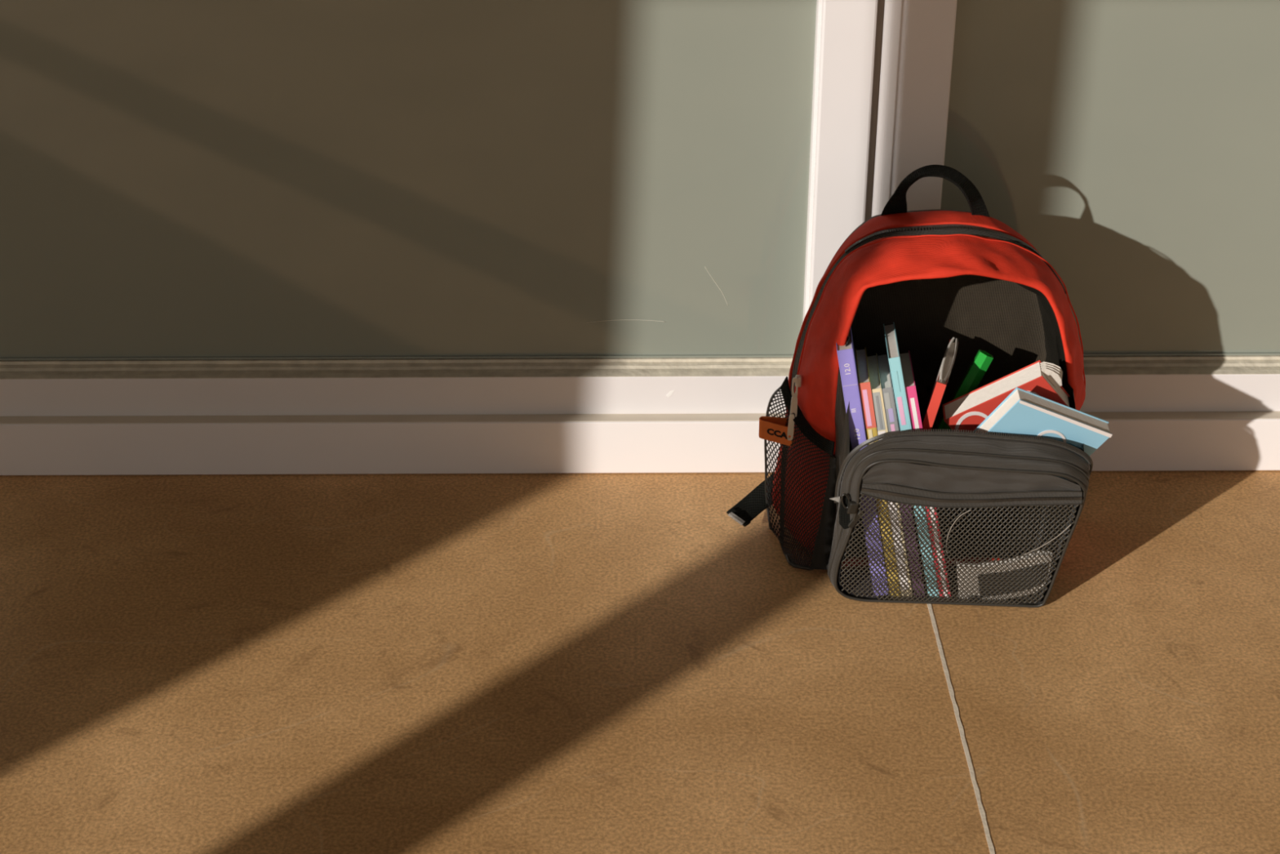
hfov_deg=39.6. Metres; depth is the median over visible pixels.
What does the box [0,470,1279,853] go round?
floor
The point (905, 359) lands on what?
book
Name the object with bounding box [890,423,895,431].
print
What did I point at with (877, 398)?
print
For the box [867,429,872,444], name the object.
print
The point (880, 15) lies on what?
trim
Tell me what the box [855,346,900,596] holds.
book
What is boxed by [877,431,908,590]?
print
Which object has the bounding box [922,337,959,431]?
marker pen
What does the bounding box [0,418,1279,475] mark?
baseboard
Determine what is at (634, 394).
trim
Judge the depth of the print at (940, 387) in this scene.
1.70 m
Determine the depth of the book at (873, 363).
1.72 m
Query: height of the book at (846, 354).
0.270 m
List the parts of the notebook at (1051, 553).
panel, panel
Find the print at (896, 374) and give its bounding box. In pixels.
[893,370,900,391]
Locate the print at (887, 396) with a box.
[884,392,891,408]
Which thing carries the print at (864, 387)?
attached to the book at (861, 354)
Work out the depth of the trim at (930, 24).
1.81 m
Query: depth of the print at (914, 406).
1.69 m
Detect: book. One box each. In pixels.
[835,327,888,595]
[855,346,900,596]
[866,353,912,596]
[876,352,924,596]
[883,322,938,596]
[899,350,951,596]
[942,360,1070,432]
[973,386,1112,479]
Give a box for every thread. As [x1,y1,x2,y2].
[946,510,970,562]
[984,524,1071,562]
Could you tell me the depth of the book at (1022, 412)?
1.67 m
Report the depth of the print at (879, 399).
1.69 m
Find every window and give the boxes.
[0,0,822,379]
[940,0,1279,374]
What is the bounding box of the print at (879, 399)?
[875,395,883,429]
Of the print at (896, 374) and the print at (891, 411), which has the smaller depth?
the print at (896, 374)
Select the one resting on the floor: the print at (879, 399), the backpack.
the backpack
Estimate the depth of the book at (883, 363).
1.72 m
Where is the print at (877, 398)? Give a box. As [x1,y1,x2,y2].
[871,391,884,431]
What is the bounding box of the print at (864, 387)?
[858,382,876,428]
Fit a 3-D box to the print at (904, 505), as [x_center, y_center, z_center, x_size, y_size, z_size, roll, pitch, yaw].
[0.268,0.120,1.750,0.034,0.113,0.003,10,30,18]
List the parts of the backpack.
pull plate, pull plate, zipper pull, zipper pull, panel, carry handle, net panel, pocket panel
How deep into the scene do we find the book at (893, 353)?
1.69 m
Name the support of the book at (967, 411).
in the backpack
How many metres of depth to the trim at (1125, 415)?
1.98 m
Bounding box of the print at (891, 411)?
[888,408,894,422]
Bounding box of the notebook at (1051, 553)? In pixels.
[956,551,1052,599]
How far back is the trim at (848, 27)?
1.83 m
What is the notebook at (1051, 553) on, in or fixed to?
in the backpack
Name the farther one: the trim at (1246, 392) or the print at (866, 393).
the trim at (1246, 392)
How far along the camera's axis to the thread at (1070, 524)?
1.71 m
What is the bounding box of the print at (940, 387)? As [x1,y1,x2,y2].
[922,382,946,431]
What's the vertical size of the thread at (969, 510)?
0.068 m
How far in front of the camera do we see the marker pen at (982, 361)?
1.75 m
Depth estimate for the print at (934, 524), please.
1.75 m
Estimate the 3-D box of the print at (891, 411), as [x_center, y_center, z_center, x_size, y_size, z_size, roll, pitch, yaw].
[0.239,-0.011,1.692,0.007,0.015,0.001,1,28,3]
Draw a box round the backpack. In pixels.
[726,164,1093,607]
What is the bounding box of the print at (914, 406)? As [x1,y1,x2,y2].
[910,397,919,431]
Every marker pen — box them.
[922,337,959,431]
[934,349,993,431]
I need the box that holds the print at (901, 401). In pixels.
[897,396,906,425]
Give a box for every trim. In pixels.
[0,376,788,416]
[0,411,1279,423]
[808,0,877,309]
[864,0,884,221]
[871,0,906,217]
[893,0,957,211]
[1080,373,1279,412]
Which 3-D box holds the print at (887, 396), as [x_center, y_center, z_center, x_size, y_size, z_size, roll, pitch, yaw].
[0.235,-0.025,1.686,0.008,0.017,0.001,1,28,3]
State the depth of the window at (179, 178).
1.89 m
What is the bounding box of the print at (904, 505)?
[899,503,924,596]
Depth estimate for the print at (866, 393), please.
1.69 m
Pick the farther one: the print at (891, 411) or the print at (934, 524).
the print at (934, 524)
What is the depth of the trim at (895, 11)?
1.82 m
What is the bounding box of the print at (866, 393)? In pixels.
[862,389,871,426]
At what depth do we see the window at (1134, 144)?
1.88 m

